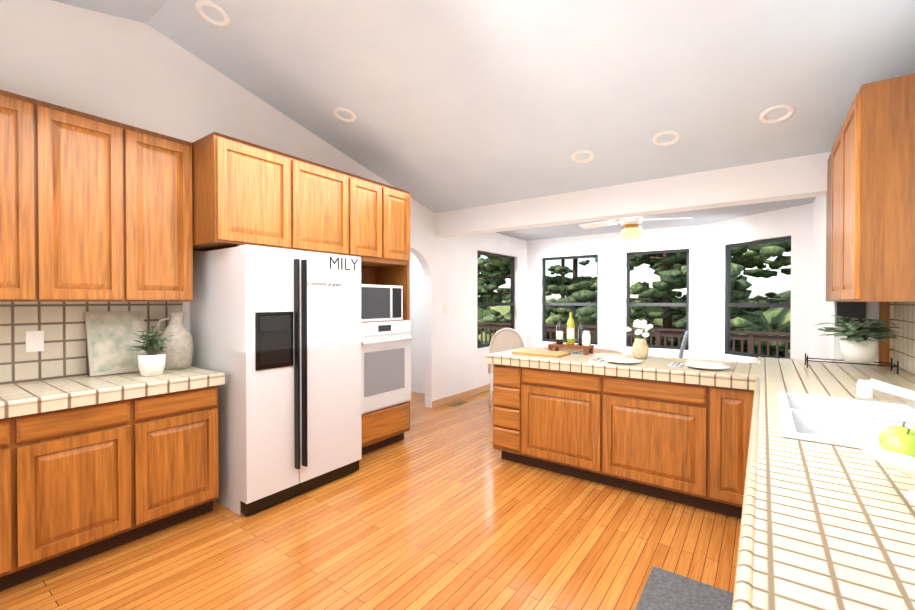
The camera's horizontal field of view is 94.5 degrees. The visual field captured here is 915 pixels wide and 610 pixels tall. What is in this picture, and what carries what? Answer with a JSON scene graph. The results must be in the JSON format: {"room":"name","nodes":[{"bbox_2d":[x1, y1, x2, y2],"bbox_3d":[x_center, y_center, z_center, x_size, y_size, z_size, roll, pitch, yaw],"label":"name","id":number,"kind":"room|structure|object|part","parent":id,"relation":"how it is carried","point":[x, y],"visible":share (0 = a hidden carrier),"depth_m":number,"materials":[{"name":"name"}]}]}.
{"room":"kitchen","nodes":[
{"label":"kitchen","id":0,"kind":"room"},
{"bbox_2d":[0,0,526,407],"bbox_3d":[-1.582,-0.463,3.768,0.120,3.600,9.760,0,1,36],"label":"wall","id":1,"kind":"structure","parent":0,"point":[141,75],"depth_m":3.12,"materials":[{"name":"paint"}]},
{"bbox_2d":[0,90,59,301],"bbox_3d":[-2.461,-0.553,2.169,0.324,1.070,0.508,0,1,36],"label":"upper cabinet","id":2,"kind":"object","parent":1,"relation":"attached to","point":[27,125],"depth_m":2.20,"materials":[{"name":"brown wood"}]},
{"bbox_2d":[0,302,181,383],"bbox_3d":[-3.086,0.218,1.579,0.010,0.458,3.700,0,1,36],"label":"backsplash","id":3,"kind":"structure","parent":1,"relation":"attached to","point":[64,353],"depth_m":2.52,"materials":[{"name":"tile"}]},
{"bbox_2d":[26,330,43,351],"bbox_3d":[-2.445,0.210,2.449,0.008,0.120,0.075,0,1,36],"label":"electrical outlet","id":4,"kind":"object","parent":3,"relation":"attached to","point":[34,341],"visible":1,"depth_m":2.45,"materials":[{"name":"white plastic"}]},
{"bbox_2d":[56,105,139,301],"bbox_3d":[-2.238,-0.556,2.477,0.324,1.070,0.508,0,1,36],"label":"upper cabinet","id":5,"kind":"object","parent":1,"relation":"attached to","point":[94,208],"depth_m":2.43,"materials":[{"name":"brown wood"}]},
{"bbox_2d":[140,128,192,300],"bbox_3d":[-2.034,-0.558,2.759,0.324,1.070,0.444,0,1,36],"label":"upper cabinet","id":6,"kind":"object","parent":1,"relation":"attached to","point":[166,246],"depth_m":2.71,"materials":[{"name":"brown wood"}]},
{"bbox_2d":[192,132,303,250],"bbox_3d":[-1.601,-0.736,3.088,0.638,0.720,0.596,0,1,36],"label":"upper cabinet","id":7,"kind":"object","parent":1,"relation":"attached to","point":[245,192],"depth_m":2.83,"materials":[{"name":"brown wood"}]},
{"bbox_2d":[304,160,359,256],"bbox_3d":[-1.311,-0.740,3.489,0.638,0.720,0.666,0,1,36],"label":"upper cabinet","id":8,"kind":"object","parent":1,"relation":"attached to","point":[331,195],"depth_m":3.37,"materials":[{"name":"brown wood"}]},
{"bbox_2d":[360,177,391,267],"bbox_3d":[-1.044,-0.744,3.858,0.638,0.720,0.516,0,1,36],"label":"upper cabinet","id":9,"kind":"object","parent":1,"relation":"attached to","point":[375,197],"depth_m":3.77,"materials":[{"name":"brown wood"}]},
{"bbox_2d":[376,187,409,267],"bbox_3d":[-0.842,-0.746,4.139,0.638,0.720,0.448,0,1,36],"label":"upper cabinet","id":10,"kind":"object","parent":1,"relation":"attached to","point":[400,198],"depth_m":4.03,"materials":[{"name":"brown wood"}]},
{"bbox_2d":[432,384,489,407],"bbox_3d":[1.702,1.281,4.921,3.869,0.090,3.750,0,1,36],"label":"baseboard","id":11,"kind":"structure","parent":1,"relation":"attached to","point":[454,397],"depth_m":5.89,"materials":[{"name":"brown wood"}]},
{"bbox_2d":[477,251,513,347],"bbox_3d":[0.601,-0.086,6.815,0.060,1.470,1.250,0,1,36],"label":"window","id":12,"kind":"structure","parent":1,"relation":"in","point":[511,304],"depth_m":7.12,"materials":[{"name":"black"}]},
{"bbox_2d":[0,390,740,609],"bbox_3d":[-0.276,1.405,2.928,6.400,0.120,10.200,0,1,36],"label":"floor","id":13,"kind":"structure","parent":0,"point":[445,507],"depth_m":2.37,"materials":[{"name":"brown wood"}]},
{"bbox_2d":[0,413,39,590],"bbox_3d":[-2.445,0.935,1.962,0.608,0.838,0.594,0,1,36],"label":"base cabinet","id":14,"kind":"object","parent":13,"relation":"on","point":[19,435],"depth_m":1.99,"materials":[{"name":"brown wood"}]},
{"bbox_2d":[40,396,151,575],"bbox_3d":[-2.175,0.932,2.335,0.608,0.838,0.594,0,1,36],"label":"base cabinet","id":15,"kind":"object","parent":13,"relation":"on","point":[77,484],"depth_m":2.21,"materials":[{"name":"brown wood"}]},
{"bbox_2d":[152,385,218,532],"bbox_3d":[-1.925,0.929,2.680,0.608,0.838,0.527,0,1,36],"label":"base cabinet","id":16,"kind":"object","parent":13,"relation":"on","point":[185,468],"depth_m":2.56,"materials":[{"name":"brown wood"}]},
{"bbox_2d":[0,366,224,418],"bbox_3d":[-2.829,0.482,1.396,0.643,0.074,3.700,0,1,36],"label":"countertop","id":17,"kind":"structure","parent":16,"relation":"on","point":[28,397],"depth_m":2.30,"materials":[{"name":"tile"}]},
{"bbox_2d":[85,311,145,376],"bbox_3d":[-2.178,0.238,2.712,0.112,0.392,0.300,0,1,36],"label":"picture","id":18,"kind":"object","parent":17,"relation":"on","point":[111,336],"visible":0.82,"depth_m":2.69,"materials":[{"name":"beige"}]},
{"bbox_2d":[127,326,174,376],"bbox_3d":[-1.919,0.283,2.650,0.269,0.308,0.246,0,1,36],"label":"plant","id":19,"kind":"object","parent":17,"relation":"on","point":[151,361],"visible":1,"depth_m":2.61,"materials":[{"name":"green plant"}]},
{"bbox_2d":[155,312,193,369],"bbox_3d":[-1.940,0.243,2.903,0.203,0.384,0.226,0,1,36],"label":"jug","id":20,"kind":"object","parent":17,"relation":"on","point":[179,349],"visible":0.94,"depth_m":2.85,"materials":[{"name":"beige ceramic"}]},
{"bbox_2d":[190,244,361,515],"bbox_3d":[-1.351,0.480,3.243,0.840,1.725,0.935,0,1,36],"label":"fridge","id":21,"kind":"object","parent":13,"relation":"on","point":[276,339],"depth_m":2.89,"materials":[{"name":"white metal"}]},
{"bbox_3d":[-0.975,-0.151,3.114,0.001,0.037,0.303,0,1,36],"label":"decal text on the fridge","id":22,"kind":"part","parent":21,"relation":"part of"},
{"bbox_3d":[-0.869,-0.316,3.259,0.001,0.092,0.277,0,1,36],"label":"decal text on the fridge","id":23,"kind":"part","parent":21,"relation":"part of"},
{"bbox_2d":[361,316,409,454],"bbox_3d":[-0.933,0.740,4.026,0.638,1.190,0.760,0,1,36],"label":"base cabinet","id":24,"kind":"object","parent":13,"relation":"on","point":[383,427],"depth_m":3.89,"materials":[{"name":"brown wood"}]},
{"bbox_2d":[361,284,402,321],"bbox_3d":[-0.868,-0.020,3.972,0.403,0.329,0.600,0,1,36],"label":"microwave","id":25,"kind":"object","parent":24,"relation":"in","point":[381,302],"visible":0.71,"depth_m":3.87,"materials":[{"name":"white"}]},
{"bbox_2d":[361,320,412,414],"bbox_3d":[-0.648,0.544,3.818,0.101,0.785,0.700,0,1,36],"label":"wall oven","id":26,"kind":"object","parent":24,"relation":"in","point":[385,364],"visible":0.83,"depth_m":3.82,"materials":[{"name":"white metal"}]},
{"bbox_2d":[448,401,467,406],"bbox_3d":[0.014,1.316,5.642,0.110,0.007,0.300,0,1,36],"label":"floor vent","id":27,"kind":"object","parent":13,"relation":"in","point":[458,403],"visible":1,"depth_m":5.64,"materials":[{"name":"gold metal"}]},
{"bbox_2d":[488,328,524,407],"bbox_3d":[0.653,0.803,5.642,0.645,1.038,0.649,0,1,36],"label":"wicker chair","id":28,"kind":"object","parent":13,"relation":"on","point":[504,339],"visible":0.4,"depth_m":5.38,"materials":[{"name":"white wicker"}]},
{"bbox_2d":[493,364,528,464],"bbox_3d":[0.627,0.918,3.801,0.337,0.838,0.660,0,1,36],"label":"base cabinet","id":29,"kind":"object","parent":13,"relation":"on","point":[510,383],"depth_m":3.53,"materials":[{"name":"brown wood"}]},
{"bbox_2d":[485,347,756,389],"bbox_3d":[1.214,0.464,3.378,1.890,0.074,0.750,0,1,36],"label":"countertop","id":30,"kind":"structure","parent":29,"relation":"on","point":[652,367],"depth_m":3.07,"materials":[{"name":"tile"}]},
{"bbox_2d":[511,349,569,356],"bbox_3d":[0.721,0.416,3.685,0.440,0.022,0.250,0,1,36],"label":"cutting board","id":31,"kind":"object","parent":30,"relation":"on","point":[547,353],"visible":1,"depth_m":3.62,"materials":[{"name":"brown wood"}]},
{"bbox_2d":[548,343,593,354],"bbox_3d":[1.011,0.390,3.778,0.360,0.072,0.180,0,1,36],"label":"tray","id":32,"kind":"object","parent":30,"relation":"on","point":[574,346],"visible":0.94,"depth_m":3.72,"materials":[{"name":"brown wood"}]},
{"bbox_2d":[556,317,562,343],"bbox_3d":[0.924,0.233,3.827,0.061,0.240,0.059,0,1,36],"label":"bottle","id":33,"kind":"object","parent":32,"relation":"on","point":[559,333],"visible":1,"depth_m":3.81,"materials":[{"name":"black"}]},
{"bbox_2d":[567,311,574,344],"bbox_3d":[1.011,0.203,3.776,0.069,0.300,0.067,0,1,36],"label":"olive oil bottle","id":34,"kind":"object","parent":32,"relation":"on","point":[570,332],"visible":1,"depth_m":3.75,"materials":[{"name":"yellow glass"}]},
{"bbox_2d":[578,320,584,344],"bbox_3d":[1.094,0.244,3.729,0.057,0.220,0.055,0,1,36],"label":"bottle","id":35,"kind":"object","parent":32,"relation":"on","point":[581,330],"visible":0.85,"depth_m":3.71,"materials":[{"name":"black"}]},
{"bbox_2d":[582,331,590,345],"bbox_3d":[1.115,0.289,3.665,0.072,0.130,0.070,0,1,36],"label":"jar","id":36,"kind":"object","parent":32,"relation":"on","point":[586,338],"visible":0.98,"depth_m":3.64,"materials":[{"name":"white ceramic"}]},
{"bbox_2d":[588,358,600,361],"bbox_3d":[1.087,0.424,3.291,0.075,0.013,0.200,0,1,36],"label":"place setting","id":37,"kind":"object","parent":30,"relation":"on","point":[596,359],"depth_m":3.24,"materials":[{"name":"white"}]},
{"bbox_2d":[598,357,642,363],"bbox_3d":[1.244,0.422,3.178,0.272,0.020,0.272,0,1,-9],"label":"place setting","id":38,"kind":"object","parent":30,"relation":"on","point":[619,360],"depth_m":3.22,"materials":[{"name":"white ceramic"}]},
{"bbox_2d":[625,319,654,358],"bbox_3d":[1.455,0.273,3.384,0.226,0.315,0.239,0,1,36],"label":"flower vase","id":39,"kind":"object","parent":30,"relation":"on","point":[640,349],"visible":1,"depth_m":3.36,"materials":[{"name":"beige ceramic"}]},
{"bbox_2d":[668,363,681,367],"bbox_3d":[1.560,0.426,3.023,0.075,0.013,0.200,0,1,36],"label":"place setting","id":40,"kind":"object","parent":30,"relation":"on","point":[676,365],"depth_m":2.99,"materials":[{"name":"white"}]},
{"bbox_2d":[675,362,729,369],"bbox_3d":[1.717,0.424,2.910,0.272,0.020,0.272,0,1,-9],"label":"place setting","id":41,"kind":"object","parent":30,"relation":"on","point":[707,366],"depth_m":2.94,"materials":[{"name":"white ceramic"}]},
{"bbox_2d":[529,368,612,485],"bbox_3d":[1.004,0.921,3.528,0.727,0.838,0.660,0,1,36],"label":"base cabinet","id":42,"kind":"object","parent":13,"relation":"on","point":[571,413],"depth_m":3.23,"materials":[{"name":"brown wood"}]},
{"bbox_2d":[541,347,622,353],"bbox_3d":[1.405,0.948,5.164,1.160,0.752,1.160,0,1,36],"label":"dining table","id":43,"kind":"object","parent":13,"relation":"on","point":[602,350],"visible":0.1,"depth_m":5.31,"materials":[{"name":"brown wood"}]},
{"bbox_2d":[613,376,724,513],"bbox_3d":[1.516,0.924,3.158,0.804,0.838,0.660,0,1,36],"label":"base cabinet","id":44,"kind":"object","parent":13,"relation":"on","point":[685,443],"depth_m":2.83,"materials":[{"name":"brown wood"}]},
{"bbox_2d":[678,330,688,357],"bbox_3d":[2.304,0.802,4.698,0.461,1.057,0.399,0,1,36],"label":"chair","id":45,"kind":"object","parent":13,"relation":"on","point":[682,348],"visible":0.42,"depth_m":4.49,"materials":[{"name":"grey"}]},
{"bbox_2d":[635,566,733,609],"bbox_3d":[0.927,1.351,1.682,0.450,0.011,0.890,0,1,36],"label":"floor mat","id":46,"kind":"object","parent":13,"relation":"on","point":[663,589],"visible":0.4,"depth_m":1.96,"materials":[{"name":"grey fabric"}]},
{"bbox_2d":[721,387,753,518],"bbox_3d":[1.877,0.927,2.898,0.355,0.838,0.660,0,1,36],"label":"base cabinet","id":47,"kind":"object","parent":13,"relation":"on","point":[735,433],"depth_m":2.61,"materials":[{"name":"brown wood"}]},
{"bbox_2d":[732,356,914,609],"bbox_3d":[0.794,0.491,0.479,0.803,0.074,6.898,0,1,36],"label":"countertop","id":48,"kind":"structure","parent":47,"relation":"on","point":[824,526],"depth_m":0.92,"materials":[{"name":"tile"}]},
{"bbox_2d":[777,391,914,448],"bbox_3d":[1.543,0.533,1.630,0.480,0.204,0.830,0,1,36],"label":"sink","id":49,"kind":"object","parent":48,"relation":"in","point":[832,420],"visible":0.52,"depth_m":1.72,"materials":[{"name":"white ceramic"}]},
{"bbox_2d":[805,353,898,373],"bbox_3d":[2.641,0.392,2.858,0.448,0.085,0.168,0,1,36],"label":"wire stand","id":50,"kind":"object","parent":48,"relation":"on","point":[891,363],"visible":0.92,"depth_m":2.81,"materials":[{"name":"black"}]},
{"bbox_2d":[814,315,903,363],"bbox_3d":[2.663,0.225,2.824,0.434,0.310,0.458,0,1,36],"label":"plant","id":51,"kind":"object","parent":50,"relation":"on","point":[857,345],"visible":1,"depth_m":2.77,"materials":[{"name":"green plant"}]},
{"bbox_2d":[851,421,914,503],"bbox_3d":[1.099,0.345,0.962,0.300,0.215,0.300,0,1,36],"label":"fruit bowl","id":52,"kind":"object","parent":48,"relation":"on","point":[892,447],"visible":1,"depth_m":0.97,"materials":[{"name":"white ceramic"}]},
{"bbox_2d":[857,378,914,400],"bbox_3d":[1.695,0.364,1.519,0.385,0.168,0.068,0,1,36],"label":"faucet","id":53,"kind":"object","parent":48,"relation":"on","point":[865,388],"visible":1,"depth_m":1.58,"materials":[{"name":"white metal"}]},
{"bbox_2d":[410,252,424,393],"bbox_3d":[-0.521,0.013,6.350,1.180,2.600,0.120,0,1,36],"label":"wall","id":54,"kind":"structure","parent":0,"point":[417,302],"depth_m":6.32,"materials":[{"name":"paint"}]},
{"bbox_2d":[51,0,914,212],"bbox_3d":[-0.617,-1.493,1.371,4.480,1.155,7.420,0,1,36],"label":"ceiling","id":55,"kind":"structure","parent":0,"point":[451,105],"depth_m":2.88,"materials":[{"name":"paint"}]},
{"bbox_2d":[195,0,229,26],"bbox_3d":[-1.574,-1.881,2.724,0.200,0.078,0.194,0,1,36],"label":"recessed light","id":56,"kind":"object","parent":55,"relation":"in","point":[200,4],"visible":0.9,"depth_m":2.71,"materials":[{"name":"white metal"}]},
{"bbox_2d":[333,107,355,122],"bbox_3d":[-0.963,-1.627,3.606,0.200,0.078,0.194,0,1,36],"label":"recessed light","id":57,"kind":"object","parent":55,"relation":"in","point":[338,117],"visible":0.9,"depth_m":3.59,"materials":[{"name":"white metal"}]},
{"bbox_2d":[571,150,594,162],"bbox_3d":[1.097,-1.312,3.711,0.200,0.078,0.194,0,1,36],"label":"recessed light","id":58,"kind":"object","parent":55,"relation":"in","point":[575,159],"visible":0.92,"depth_m":3.70,"materials":[{"name":"white metal"}]},
{"bbox_2d":[652,131,680,145],"bbox_3d":[1.635,-1.311,3.310,0.200,0.078,0.194,0,1,36],"label":"recessed light","id":59,"kind":"object","parent":55,"relation":"in","point":[674,141],"visible":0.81,"depth_m":3.30,"materials":[{"name":"white metal"}]},
{"bbox_2d":[759,104,795,123],"bbox_3d":[2.182,-1.312,2.890,0.200,0.078,0.194,0,1,36],"label":"recessed light","id":60,"kind":"object","parent":55,"relation":"in","point":[788,115],"visible":0.83,"depth_m":2.88,"materials":[{"name":"white metal"}]},
{"bbox_2d":[526,224,702,359],"bbox_3d":[2.365,-0.002,6.843,2.920,2.620,0.160,0,1,36],"label":"wall","id":61,"kind":"structure","parent":0,"point":[611,250],"depth_m":6.66,"materials":[{"name":"paint"}]},
{"bbox_2d":[542,254,597,344],"bbox_3d":[1.910,-0.090,7.185,1.000,1.470,0.060,0,1,36],"label":"window","id":62,"kind":"structure","parent":61,"relation":"in","point":[544,303],"depth_m":7.34,"materials":[{"name":"black"}]},
{"bbox_2d":[626,249,688,349],"bbox_3d":[3.012,-0.082,6.389,0.880,1.470,0.060,0,1,36],"label":"window","id":63,"kind":"structure","parent":61,"relation":"in","point":[628,303],"depth_m":6.40,"materials":[{"name":"black"}]},
{"bbox_2d":[435,152,830,237],"bbox_3d":[1.336,-1.039,4.393,3.870,0.320,0.200,0,1,36],"label":"header beam","id":64,"kind":"structure","parent":0,"point":[800,177],"depth_m":3.92,"materials":[{"name":"paint"}]},
{"bbox_2d":[495,197,815,240],"bbox_3d":[2.423,-1.215,5.580,4.480,0.170,3.000,0,1,36],"label":"ceiling","id":65,"kind":"structure","parent":0,"point":[705,216],"depth_m":5.73,"materials":[{"name":"paint"}]},
{"bbox_2d":[579,215,692,240],"bbox_3d":[2.068,-0.947,5.070,1.286,0.354,1.271,0,1,36],"label":"ceiling fan","id":66,"kind":"object","parent":65,"relation":"hanging from","point":[631,231],"visible":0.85,"depth_m":4.97,"materials":[{"name":"white"}]},
{"bbox_2d":[702,203,812,363],"bbox_3d":[3.771,0.013,5.285,0.160,2.620,1.480,0,1,-19],"label":"wall","id":67,"kind":"structure","parent":0,"point":[795,223],"depth_m":5.19,"materials":[{"name":"paint"}]},
{"bbox_2d":[725,236,790,358],"bbox_3d":[3.775,-0.072,5.309,0.060,1.470,0.875,0,1,-19],"label":"window","id":68,"kind":"structure","parent":67,"relation":"in","point":[728,303],"depth_m":5.62,"materials":[{"name":"black"}]},
{"bbox_2d":[812,196,831,360],"bbox_3d":[3.499,0.025,3.956,0.160,2.620,1.609,0,1,36],"label":"wall","id":69,"kind":"structure","parent":0,"point":[821,313],"depth_m":4.04,"materials":[{"name":"paint"}]},
{"bbox_2d":[831,301,878,363],"bbox_3d":[3.052,-0.457,3.189,0.330,3.600,0.150,0,1,36],"label":"wall","id":70,"kind":"structure","parent":0,"point":[872,310],"depth_m":3.21,"materials":[{"name":"paint"}]},
{"bbox_2d":[879,302,889,364],"bbox_3d":[3.090,0.204,3.064,0.053,0.458,0.014,0,1,36],"label":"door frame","id":71,"kind":"structure","parent":70,"relation":"attached to","point":[884,311],"depth_m":3.06,"materials":[{"name":"brown wood"}]},
{"bbox_3d":[1.186,-0.429,0.188,0.160,3.600,7.200,0,1,36],"label":"wall","id":72,"kind":"structure","parent":0,"visible":0},
{"bbox_2d":[827,156,829,200],"bbox_3d":[2.819,-0.560,2.926,0.398,1.070,0.541,0,1,36],"label":"upper cabinet","id":73,"kind":"object","parent":72,"relation":"attached to","point":[828,174],"depth_m":3.15,"materials":[{"name":"brown wood"}]},
{"bbox_2d":[835,302,865,326],"bbox_3d":[2.911,0.067,3.139,0.155,0.183,0.096,0,1,36],"label":"television","id":74,"kind":"object","parent":73,"relation":"attached to","point":[857,310],"visible":0.79,"depth_m":3.10,"materials":[{"name":"black"}]},
{"bbox_2d":[826,135,837,300],"bbox_3d":[2.538,-0.556,2.537,0.398,1.070,0.530,0,1,36],"label":"upper cabinet","id":75,"kind":"object","parent":72,"relation":"attached to","point":[832,205],"depth_m":2.84,"materials":[{"name":"brown wood"}]},
{"bbox_2d":[834,73,914,301],"bbox_3d":[2.299,-0.553,2.207,0.398,1.070,0.539,0,1,36],"label":"upper cabinet","id":76,"kind":"object","parent":72,"relation":"attached to","point":[870,230],"depth_m":2.06,"materials":[{"name":"brown wood"}]},
{"bbox_2d":[889,302,914,375],"bbox_3d":[1.108,0.230,0.250,0.028,0.458,6.898,0,1,36],"label":"backsplash","id":77,"kind":"structure","parent":72,"relation":"attached to","point":[902,345],"depth_m":2.81,"materials":[{"name":"tile"}]},
{"label":"outside","id":78,"kind":"structure","parent":0,"visible":0},
{"bbox_2d":[477,322,789,357],"bbox_3d":[2.280,1.051,5.459,10.265,1.080,7.538,0,1,36],"label":"deck","id":79,"kind":"object","parent":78,"point":[750,337],"visible":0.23,"depth_m":8.50,"materials":[{"name":"brown wood"}]},
{"bbox_3d":[10.059,2.817,11.266,90.000,0.100,90.000,0,1,36],"label":"ground","id":80,"kind":"structure","parent":78,"visible":0},
{"bbox_2d":[477,268,505,278],"bbox_3d":[0.410,-4.841,22.624,7.469,15.001,6.871,0,1,36],"label":"tree","id":81,"kind":"object","parent":80,"relation":"on","point":[485,274],"visible":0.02,"depth_m":22.54,"materials":[{"name":"green plant"}]},
{"bbox_2d":[477,254,596,344],"bbox_3d":[2.392,-5.291,17.360,7.938,16.002,7.389,0,1,36],"label":"tree","id":82,"kind":"object","parent":80,"relation":"on","point":[557,284],"visible":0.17,"depth_m":16.74,"materials":[{"name":"green plant"}]},
{"bbox_2d":[547,259,578,306],"bbox_3d":[7.165,-5.881,26.851,8.039,17.001,10.379,0,1,36],"label":"tree","id":83,"kind":"object","parent":80,"relation":"on","point":[562,270],"visible":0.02,"depth_m":24.70,"materials":[{"name":"green plant"}]},
{"bbox_2d":[550,259,591,307],"bbox_3d":[5.942,-5.313,19.674,6.666,16.001,10.204,0,1,36],"label":"tree","id":84,"kind":"object","parent":80,"relation":"on","point":[575,278],"depth_m":20.43,"materials":[{"name":"green plant"}]},
{"bbox_2d":[477,290,790,356],"bbox_3d":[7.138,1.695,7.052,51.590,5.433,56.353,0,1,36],"label":"tree","id":85,"kind":"object","parent":80,"relation":"on","point":[782,318],"visible":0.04,"depth_m":18.00,"materials":[{"name":"green plant"}]},
{"bbox_2d":[547,246,789,356],"bbox_3d":[7.079,-5.756,13.675,8.180,17.002,8.988,0,1,36],"label":"tree","id":86,"kind":"object","parent":80,"relation":"on","point":[671,270],"visible":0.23,"depth_m":13.10,"materials":[{"name":"green plant"}]},
{"bbox_2d":[647,256,787,345],"bbox_3d":[10.531,-5.290,17.286,8.457,16.002,9.325,0,1,36],"label":"tree","id":87,"kind":"object","parent":80,"relation":"on","point":[762,265],"depth_m":17.20,"materials":[{"name":"green plant"}]},
{"bbox_2d":[666,240,790,357],"bbox_3d":[11.019,-5.236,11.462,9.403,16.002,8.787,0,1,36],"label":"tree","id":88,"kind":"object","parent":80,"relation":"on","point":[756,254],"visible":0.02,"depth_m":12.19,"materials":[{"name":"green plant"}]}
]}

